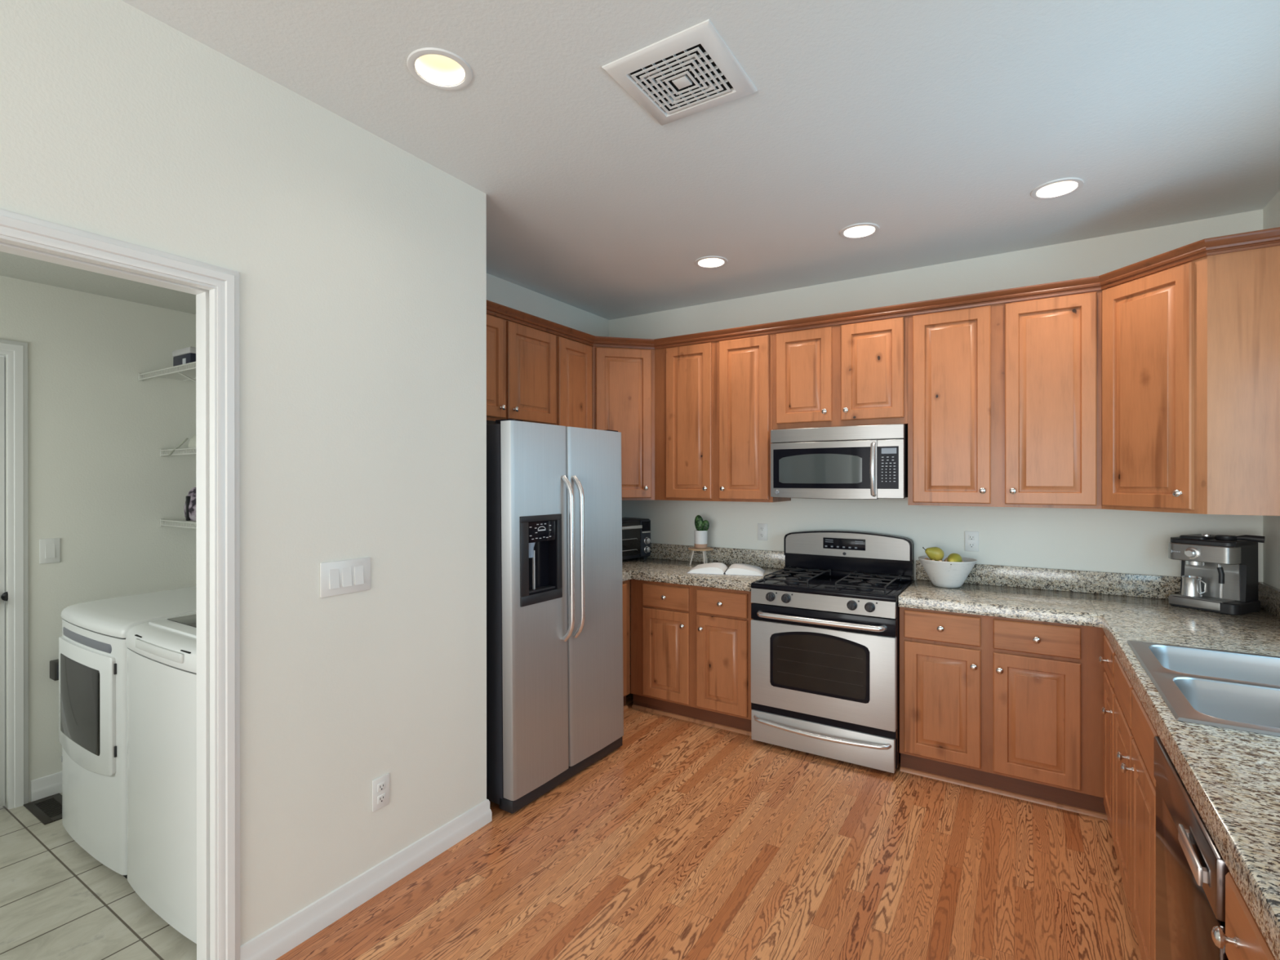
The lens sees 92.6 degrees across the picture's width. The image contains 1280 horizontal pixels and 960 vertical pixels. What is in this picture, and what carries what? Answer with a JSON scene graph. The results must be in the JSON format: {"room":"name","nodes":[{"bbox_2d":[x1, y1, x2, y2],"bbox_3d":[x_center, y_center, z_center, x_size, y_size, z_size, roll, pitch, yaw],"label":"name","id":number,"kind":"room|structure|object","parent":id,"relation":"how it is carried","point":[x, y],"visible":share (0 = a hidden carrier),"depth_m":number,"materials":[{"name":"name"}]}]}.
{"room":"kitchen","nodes":[
{"label":"kitchen","id":0,"kind":"room"},
{"bbox_2d":[0,275,195,808],"bbox_3d":[-3.104,0.289,2.592,0.120,2.440,2.360,0,0,32],"label":"wall","id":1,"kind":"structure","parent":0,"point":[100,482],"depth_m":3.05,"materials":[{"name":"paint"}]},
{"bbox_2d":[0,356,8,806],"bbox_3d":[-3.114,0.466,2.477,0.097,2.063,0.829,0,0,32],"label":"door","id":2,"kind":"structure","parent":1,"relation":"in","point":[3,596],"depth_m":2.80,"materials":[{"name":"white paint"}]},
{"bbox_2d":[0,338,28,809],"bbox_3d":[-3.109,0.435,2.455,0.018,2.149,0.946,0,0,32],"label":"trim","id":3,"kind":"structure","parent":1,"relation":"attached to","point":[16,352],"depth_m":2.82,"materials":[{"name":"white paint"}]},
{"bbox_2d":[31,771,62,801],"bbox_3d":[-1.870,1.459,2.730,1.823,0.098,0.815,0,0,32],"label":"baseboard","id":4,"kind":"structure","parent":1,"relation":"attached to","point":[51,784],"depth_m":2.91,"materials":[{"name":"white paint"}]},
{"bbox_2d":[39,537,60,564],"bbox_3d":[-2.819,0.339,2.923,0.011,0.118,0.074,0,0,32],"label":"light switch","id":5,"kind":"object","parent":1,"relation":"attached to","point":[49,548],"visible":1,"depth_m":2.92,"materials":[{"name":"white plastic"}]},
{"bbox_2d":[49,658,58,680],"bbox_3d":[-2.769,0.906,2.940,0.078,0.085,0.085,0,0,32],"label":"wall box","id":6,"kind":"object","parent":1,"relation":"attached to","point":[54,664],"visible":0.41,"depth_m":2.89,"materials":[{"name":"grey"}]},
{"bbox_2d":[0,251,195,314],"bbox_3d":[-2.333,-0.981,2.106,1.943,0.100,2.360,0,0,32],"label":"ceiling","id":7,"kind":"structure","parent":0,"point":[11,265],"depth_m":2.89,"materials":[{"name":"paint"}]},
{"bbox_2d":[0,0,486,946],"bbox_3d":[-2.312,0.126,0.206,0.115,2.770,5.962,0,0,32],"label":"wall partition","id":8,"kind":"structure","parent":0,"point":[360,261],"depth_m":2.06,"materials":[{"name":"paint"}]},
{"bbox_2d":[0,234,217,959],"bbox_3d":[-1.508,0.467,1.483,0.118,2.085,0.831,0,0,32],"label":"trim","id":9,"kind":"structure","parent":8,"relation":"attached to","point":[206,294],"depth_m":1.82,"materials":[{"name":"white paint"}]},
{"bbox_2d":[0,208,239,959],"bbox_3d":[-1.452,0.442,1.449,0.018,2.135,0.929,0,0,32],"label":"trim","id":10,"kind":"structure","parent":8,"relation":"attached to","point":[12,224],"depth_m":1.80,"materials":[{"name":"white paint"}]},
{"bbox_2d":[208,408,209,952],"bbox_3d":[-1.494,0.467,1.478,0.027,2.085,0.826,0,0,32],"label":"trim","id":11,"kind":"structure","parent":8,"relation":"attached to","point":[209,408],"depth_m":1.83,"materials":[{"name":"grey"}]},
{"bbox_2d":[320,557,370,597],"bbox_3d":[-1.024,0.338,2.136,0.011,0.118,0.186,0,0,32],"label":"light switch","id":12,"kind":"object","parent":8,"relation":"attached to","point":[351,575],"visible":1,"depth_m":2.13,"materials":[{"name":"white plastic"}]},
{"bbox_2d":[240,799,492,959],"bbox_3d":[-1.005,1.459,2.321,0.184,0.098,1.024,0,0,32],"label":"baseboard","id":13,"kind":"structure","parent":8,"relation":"attached to","point":[286,935],"depth_m":2.17,"materials":[{"name":"white paint"}]},
{"bbox_2d":[372,773,389,812],"bbox_3d":[-0.953,1.150,2.251,0.009,0.115,0.070,0,0,32],"label":"wall outlet","id":14,"kind":"object","parent":8,"relation":"attached to","point":[380,785],"visible":1,"depth_m":2.25,"materials":[{"name":"white plastic"}]},
{"bbox_2d":[377,781,385,791],"bbox_3d":[-0.952,1.128,2.250,0.004,0.028,0.032,0,0,32],"label":"receptacle","id":15,"kind":"object","parent":14,"relation":"attached to","point":[380,784],"depth_m":2.25,"materials":[{"name":"white plastic"}]},
{"bbox_2d":[377,793,385,804],"bbox_3d":[-0.952,1.172,2.250,0.004,0.028,0.032,0,0,32],"label":"receptacle","id":16,"kind":"object","parent":14,"relation":"attached to","point":[380,797],"depth_m":2.25,"materials":[{"name":"white plastic"}]},
{"bbox_2d":[486,273,608,337],"bbox_3d":[-0.837,0.122,4.003,0.120,2.770,2.038,0,0,32],"label":"wall","id":17,"kind":"structure","parent":0,"point":[499,291],"depth_m":4.17,"materials":[{"name":"paint"}]},
{"bbox_2d":[486,313,555,425],"bbox_3d":[-0.902,-0.612,3.430,0.372,0.579,0.985,0,0,32],"label":"upper cabinet","id":18,"kind":"object","parent":17,"relation":"attached to","point":[521,359],"visible":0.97,"depth_m":3.49,"materials":[{"name":"brown wood"}]},
{"bbox_2d":[555,334,592,429],"bbox_3d":[-0.537,-0.382,4.012,0.372,1.040,0.384,0,0,32],"label":"upper cabinet","id":19,"kind":"object","parent":17,"relation":"attached to","point":[574,368],"visible":0.16,"depth_m":3.90,"materials":[{"name":"brown wood"}]},
{"bbox_2d":[591,346,654,500],"bbox_3d":[-0.152,-0.383,4.386,0.625,1.040,0.654,0,0,32],"label":"upper cabinet","id":20,"kind":"object","parent":17,"relation":"attached to","point":[624,378],"visible":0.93,"depth_m":4.14,"materials":[{"name":"brown wood"}]},
{"bbox_2d":[0,693,1142,959],"bbox_3d":[-1.621,1.534,0.976,5.911,0.050,8.240,0,0,32],"label":"floor","id":21,"kind":"structure","parent":0,"point":[686,840],"depth_m":2.31,"materials":[{"name":"brown wood"}]},
{"bbox_2d":[22,792,62,824],"bbox_3d":[-2.698,1.506,2.807,0.300,0.005,0.125,0,0,32],"label":"floor vent","id":22,"kind":"object","parent":21,"relation":"in","point":[47,810],"visible":0.78,"depth_m":2.80,"materials":[{"name":"brown metal"}]},
{"bbox_2d":[58,586,196,879],"bbox_3d":[-2.019,1.016,2.754,0.690,0.985,0.776,0,0,32],"label":"dryer","id":23,"kind":"object","parent":21,"relation":"on","point":[93,723],"visible":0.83,"depth_m":2.39,"materials":[{"name":"white metal"}]},
{"bbox_2d":[125,612,196,943],"bbox_3d":[-1.428,1.012,2.386,0.690,0.992,0.770,0,0,32],"label":"washing machine","id":24,"kind":"object","parent":21,"relation":"on","point":[162,653],"visible":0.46,"depth_m":2.06,"materials":[{"name":"white metal"}]},
{"bbox_2d":[125,612,196,673],"bbox_3d":[-1.427,0.564,2.389,0.690,0.096,0.764,0,0,32],"label":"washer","id":25,"kind":"object","parent":24,"relation":"attached to","point":[170,643],"depth_m":2.11,"materials":[{"name":"white metal"}]},
{"bbox_2d":[486,418,623,813],"bbox_3d":[-0.609,0.612,3.272,0.811,1.773,0.860,-1,0,34],"label":"refrigerator","id":26,"kind":"object","parent":21,"relation":"on","point":[555,682],"visible":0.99,"depth_m":2.94,"materials":[{"name":"grey metal"}]},
{"bbox_2d":[622,579,630,711],"bbox_3d":[-0.395,1.078,3.994,0.621,0.858,0.412,0,0,32],"label":"base cabinet","id":27,"kind":"object","parent":21,"relation":"on","point":[626,584],"visible":0.05,"depth_m":3.96,"materials":[{"name":"brown wood"}]},
{"bbox_2d":[630,578,752,736],"bbox_3d":[0.444,1.077,4.023,0.867,0.858,0.626,0,0,32],"label":"base cabinet","id":28,"kind":"object","parent":21,"relation":"on","point":[691,645],"visible":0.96,"depth_m":3.79,"materials":[{"name":"brown wood"}]},
{"bbox_2d":[622,542,785,591],"bbox_3d":[0.104,0.562,4.026,1.446,0.171,0.997,0,0,32],"label":"countertop","id":29,"kind":"structure","parent":28,"relation":"on","point":[666,562],"depth_m":4.11,"materials":[{"name":"stone"}]},
{"bbox_2d":[622,517,650,559],"bbox_3d":[-0.160,0.439,4.480,0.300,0.300,0.450,0,0,44],"label":"toaster oven","id":30,"kind":"object","parent":29,"relation":"on","point":[636,532],"visible":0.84,"depth_m":4.44,"materials":[{"name":"black metal"}]},
{"bbox_2d":[688,546,712,564],"bbox_3d":[0.419,0.530,4.235,0.172,0.120,0.172,0,0,32],"label":"stool","id":31,"kind":"object","parent":29,"relation":"on","point":[693,548],"visible":0.82,"depth_m":4.19,"materials":[{"name":"brown wood"}]},
{"bbox_2d":[693,515,709,548],"bbox_3d":[0.422,0.357,4.231,0.091,0.228,0.096,0,0,-17],"label":"potted cactus","id":32,"kind":"object","parent":31,"relation":"on","point":[700,534],"visible":1,"depth_m":4.20,"materials":[{"name":"white ceramic"}]},
{"bbox_2d":[693,529,707,548],"bbox_3d":[0.421,0.409,4.233,0.091,0.122,0.091,0,0,32],"label":"pot","id":33,"kind":"object","parent":32,"relation":"attached to","point":[700,535],"depth_m":4.20,"materials":[{"name":"beige ceramic"}]},
{"bbox_2d":[687,562,764,576],"bbox_3d":[0.554,0.568,3.920,0.471,0.043,0.238,0,0,14],"label":"open book","id":34,"kind":"object","parent":29,"relation":"on","point":[714,568],"visible":1,"depth_m":3.84,"materials":[{"name":"grey paper"}]},
{"bbox_2d":[751,529,915,773],"bbox_3d":[1.117,0.911,3.541,0.780,1.190,0.702,0,0,32],"label":"gas range","id":35,"kind":"object","parent":21,"relation":"on","point":[825,626],"visible":0.99,"depth_m":3.32,"materials":[{"name":"silver metal"}]},
{"bbox_2d":[751,570,915,602],"bbox_3d":[1.133,0.603,3.566,0.780,0.031,0.643,0,0,32],"label":"cooktop","id":36,"kind":"object","parent":35,"relation":"in","point":[823,586],"depth_m":3.40,"materials":[{"name":"black metal"}]},
{"bbox_2d":[899,606,1107,820],"bbox_3d":[1.852,1.077,3.139,0.887,0.858,0.626,0,0,32],"label":"base cabinet","id":37,"kind":"object","parent":21,"relation":"on","point":[1008,707],"visible":0.98,"depth_m":2.89,"materials":[{"name":"brown wood"}]},
{"bbox_2d":[898,560,1279,959],"bbox_3d":[1.420,0.563,1.887,1.487,0.171,3.219,0,0,32],"label":"countertop","id":38,"kind":"structure","parent":37,"relation":"on","point":[1231,777],"depth_m":2.23,"materials":[{"name":"stone"}]},
{"bbox_2d":[918,555,977,587],"bbox_3d":[1.703,0.512,3.393,0.294,0.153,0.294,0,0,32],"label":"fruit bowl","id":39,"kind":"object","parent":38,"relation":"on","point":[941,574],"visible":0.97,"depth_m":3.31,"materials":[{"name":"white ceramic"}]},
{"bbox_2d":[922,546,944,560],"bbox_3d":[1.617,0.409,3.382,0.118,0.082,0.081,0,0,13],"label":"pear","id":40,"kind":"object","parent":39,"relation":"in","point":[935,553],"visible":0.96,"depth_m":3.35,"materials":[{"name":"green food"}]},
{"bbox_2d":[924,557,964,562],"bbox_3d":[1.690,0.503,3.396,0.197,0.137,0.192,0,0,-1],"label":"bead garland","id":41,"kind":"object","parent":39,"relation":"in","point":[925,558],"visible":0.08,"depth_m":3.39,"materials":[{"name":"beige wood"}]},
{"bbox_2d":[946,553,962,564],"bbox_3d":[1.691,0.434,3.313,0.115,0.073,0.074,0,0,-26],"label":"pear","id":42,"kind":"object","parent":39,"relation":"in","point":[955,557],"visible":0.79,"depth_m":3.29,"materials":[{"name":"green food"}]},
{"bbox_2d":[1127,640,1279,736],"bbox_3d":[1.788,0.678,1.719,0.567,0.194,0.867,0,0,32],"label":"sink","id":43,"kind":"object","parent":38,"relation":"in","point":[1225,689],"visible":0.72,"depth_m":1.79,"materials":[{"name":"silver metal"}]},
{"bbox_2d":[1168,533,1260,615],"bbox_3d":[2.624,0.419,2.810,0.268,0.340,0.259,0,0,-25],"label":"coffee machine","id":44,"kind":"object","parent":38,"relation":"on","point":[1228,569],"visible":0.94,"depth_m":2.75,"materials":[{"name":"silver metal"}]},
{"bbox_2d":[1181,575,1206,597],"bbox_3d":[2.558,0.494,2.833,0.074,0.090,0.087,0,0,21],"label":"jug","id":45,"kind":"object","parent":44,"relation":"on","point":[1191,585],"visible":1,"depth_m":2.81,"materials":[{"name":"silver metal"}]},
{"bbox_2d":[1170,593,1235,602],"bbox_3d":[2.579,0.542,2.808,0.111,0.006,0.193,0,0,-25],"label":"drip tray","id":46,"kind":"object","parent":44,"relation":"on","point":[1206,597],"depth_m":2.79,"materials":[{"name":"silver metal"}]},
{"bbox_2d":[1215,534,1265,542],"bbox_3d":[2.675,0.260,2.732,0.072,0.032,0.158,0,0,-31],"label":"portafilter","id":47,"kind":"object","parent":44,"relation":"on","point":[1260,539],"visible":0.99,"depth_m":2.72,"materials":[{"name":"black plastic"}]},
{"bbox_2d":[1098,635,1116,840],"bbox_3d":[2.175,1.077,2.367,0.651,0.858,0.434,0,0,32],"label":"base cabinet","id":48,"kind":"object","parent":21,"relation":"on","point":[1108,710],"visible":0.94,"depth_m":2.46,"materials":[{"name":"brown wood"}]},
{"bbox_2d":[1114,655,1158,959],"bbox_3d":[1.821,1.078,1.803,0.651,0.858,0.894,0,0,32],"label":"base cabinet","id":49,"kind":"object","parent":21,"relation":"on","point":[1135,781],"visible":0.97,"depth_m":1.89,"materials":[{"name":"brown wood"}]},
{"bbox_2d":[1153,736,1230,959],"bbox_3d":[1.415,1.080,1.165,0.620,0.855,0.607,0,0,32],"label":"dishwasher","id":50,"kind":"object","parent":21,"relation":"on","point":[1191,870],"visible":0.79,"depth_m":1.30,"materials":[{"name":"silver metal"}]},
{"bbox_2d":[1211,871,1275,959],"bbox_3d":[1.077,1.079,0.619,0.651,0.858,0.666,0,0,32],"label":"base cabinet","id":51,"kind":"object","parent":21,"relation":"on","point":[1243,940],"visible":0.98,"depth_m":0.97,"materials":[{"name":"brown wood"}]},
{"bbox_2d":[121,0,1279,319],"bbox_3d":[-0.797,-1.350,0.456,3.961,0.180,8.240,0,0,32],"label":"ceiling","id":52,"kind":"structure","parent":0,"point":[934,124],"depth_m":2.16,"materials":[{"name":"paint"}]},
{"bbox_2d":[406,47,472,90],"bbox_3d":[-0.614,-1.324,1.880,0.192,0.139,0.192,0,0,32],"label":"recessed light","id":53,"kind":"object","parent":52,"relation":"in","point":[438,68],"visible":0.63,"depth_m":1.93,"materials":[{"name":"white paint"}]},
{"bbox_2d":[601,18,757,125],"bbox_3d":[0.132,-1.254,1.922,0.360,0.016,0.360,0,0,32],"label":"ceiling vent","id":54,"kind":"object","parent":52,"relation":"in","point":[692,70],"visible":1,"depth_m":1.89,"materials":[{"name":"white paint"}]},
{"bbox_2d":[694,255,728,268],"bbox_3d":[0.412,-1.326,3.543,0.192,0.139,0.192,0,0,32],"label":"recessed light","id":55,"kind":"object","parent":52,"relation":"in","point":[713,261],"visible":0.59,"depth_m":3.60,"materials":[{"name":"white paint"}]},
{"bbox_2d":[839,222,879,239],"bbox_3d":[1.111,-1.326,3.099,0.192,0.139,0.192,0,0,32],"label":"recessed light","id":56,"kind":"object","parent":52,"relation":"in","point":[860,230],"visible":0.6,"depth_m":3.15,"materials":[{"name":"white paint"}]},
{"bbox_2d":[1030,177,1084,199],"bbox_3d":[1.805,-1.326,2.650,0.192,0.139,0.192,0,0,32],"label":"recessed light","id":57,"kind":"object","parent":52,"relation":"in","point":[1062,187],"visible":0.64,"depth_m":2.69,"materials":[{"name":"white paint"}]},
{"bbox_2d":[608,208,1262,582],"bbox_3d":[1.364,0.121,3.895,3.961,2.770,0.120,0,0,32],"label":"wall","id":58,"kind":"structure","parent":0,"point":[1092,540],"depth_m":3.50,"materials":[{"name":"paint"}]},
{"bbox_2d":[646,542,785,568],"bbox_3d":[0.104,0.533,4.026,1.446,0.113,0.997,0,0,32],"label":"backsplash","id":59,"kind":"structure","parent":58,"relation":"attached to","point":[762,558],"depth_m":4.29,"materials":[{"name":"stone"}]},
{"bbox_2d":[654,333,791,502],"bbox_3d":[0.537,-0.383,4.104,0.841,1.040,0.398,0,0,32],"label":"upper cabinet","id":60,"kind":"object","parent":58,"relation":"attached to","point":[713,401],"visible":1,"depth_m":3.96,"materials":[{"name":"brown wood"}]},
{"bbox_2d":[757,523,767,540],"bbox_3d":[0.831,0.353,4.153,0.070,0.115,0.009,0,0,32],"label":"wall outlet","id":61,"kind":"object","parent":58,"relation":"attached to","point":[762,527],"visible":1,"depth_m":4.15,"materials":[{"name":"white plastic"}]},
{"bbox_2d":[773,315,907,430],"bbox_3d":[1.219,-0.606,3.676,0.767,0.594,0.398,0,0,32],"label":"upper cabinet","id":62,"kind":"object","parent":58,"relation":"attached to","point":[855,374],"visible":0.99,"depth_m":3.51,"materials":[{"name":"brown wood"}]},
{"bbox_2d":[770,423,907,499],"bbox_3d":[1.198,-0.097,3.645,0.746,0.412,0.465,0,0,32],"label":"microwave","id":63,"kind":"object","parent":62,"relation":"attached to","point":[860,462],"visible":0.99,"depth_m":3.46,"materials":[{"name":"silver metal"}]},
{"bbox_2d":[486,226,1279,349],"bbox_3d":[0.833,-0.928,2.748,3.394,0.061,1.684,0,0,32],"label":"crown molding","id":64,"kind":"structure","parent":62,"relation":"attached to","point":[1268,237],"depth_m":3.24,"materials":[{"name":"brown wood"}]},
{"bbox_2d":[964,531,978,551],"bbox_3d":[1.891,0.350,3.487,0.070,0.115,0.009,0,0,32],"label":"wall outlet","id":65,"kind":"object","parent":58,"relation":"attached to","point":[971,538],"visible":1,"depth_m":3.48,"materials":[{"name":"white plastic"}]},
{"bbox_2d":[968,534,974,540],"bbox_3d":[1.890,0.328,3.486,0.032,0.028,0.004,0,0,32],"label":"receptacle","id":66,"kind":"object","parent":65,"relation":"attached to","point":[971,537],"depth_m":3.49,"materials":[{"name":"white plastic"}]},
{"bbox_2d":[968,542,974,547],"bbox_3d":[1.890,0.372,3.486,0.032,0.028,0.004,0,0,32],"label":"receptacle","id":67,"kind":"object","parent":65,"relation":"attached to","point":[970,544],"depth_m":3.48,"materials":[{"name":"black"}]},
{"bbox_2d":[907,290,1102,508],"bbox_3d":[1.904,-0.383,3.245,0.849,1.040,0.398,0,0,32],"label":"upper cabinet","id":68,"kind":"object","parent":58,"relation":"attached to","point":[1005,399],"visible":1,"depth_m":3.08,"materials":[{"name":"brown wood"}]},
{"bbox_2d":[915,560,1279,617],"bbox_3d":[1.420,0.534,1.887,1.487,0.113,3.219,0,0,32],"label":"backsplash","id":69,"kind":"structure","parent":58,"relation":"attached to","point":[1153,586],"depth_m":3.19,"materials":[{"name":"stone"}]},
{"bbox_2d":[1262,190,1279,589],"bbox_3d":[0.830,0.124,-0.565,0.120,2.770,8.000,0,0,32],"label":"wall","id":70,"kind":"structure","parent":0,"point":[1271,212],"depth_m":2.75,"materials":[{"name":"paint"}]},
{"bbox_2d":[1102,245,1279,515],"bbox_3d":[2.457,-0.383,2.735,0.631,1.040,0.674,0,0,32],"label":"upper cabinet","id":71,"kind":"object","parent":70,"relation":"attached to","point":[1191,350],"visible":0.98,"depth_m":2.49,"materials":[{"name":"brown wood"}]},
{"bbox_3d":[-2.006,0.288,3.354,1.170,2.440,0.100,0,0,32],"label":"wall","id":72,"kind":"structure","parent":0,"visible":0},
{"bbox_2d":[137,361,195,382],"bbox_3d":[-1.763,-0.456,2.902,1.817,0.211,0.402,0,0,32],"label":"wire shelf","id":73,"kind":"object","parent":72,"relation":"attached to","point":[187,371],"visible":0.23,"depth_m":3.12,"materials":[{"name":"white metal"}]},
{"bbox_2d":[172,346,195,366],"bbox_3d":[-2.247,-0.605,3.098,0.203,0.098,0.138,0,0,32],"label":"box","id":74,"kind":"object","parent":73,"relation":"on","point":[186,355],"visible":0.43,"depth_m":3.02,"materials":[{"name":"blue"}]},
{"bbox_2d":[160,518,195,528],"bbox_3d":[-1.737,0.314,2.943,1.817,0.211,0.307,0,0,32],"label":"wire shelf","id":75,"kind":"object","parent":72,"relation":"attached to","point":[162,522],"visible":0.18,"depth_m":3.21,"materials":[{"name":"white metal"}]},
{"bbox_2d":[183,487,195,520],"bbox_3d":[-2.370,0.127,3.262,0.144,0.175,0.100,0,0,32],"label":"lunch bag","id":76,"kind":"object","parent":75,"relation":"on","point":[189,507],"visible":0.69,"depth_m":3.21,"materials":[{"name":"fabric"}]},
{"bbox_2d":[160,447,195,457],"bbox_3d":[-1.737,-0.062,2.942,1.817,0.211,0.307,0,0,32],"label":"wire shelf","id":77,"kind":"object","parent":72,"relation":"attached to","point":[162,454],"visible":0.14,"depth_m":3.20,"materials":[{"name":"white metal"}]},
{"bbox_2d":[168,433,195,455],"bbox_3d":[-2.247,-0.204,3.199,0.421,0.154,0.223,0,0,32],"label":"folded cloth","id":78,"kind":"object","parent":77,"relation":"on","point":[192,443],"visible":0.21,"depth_m":3.16,"materials":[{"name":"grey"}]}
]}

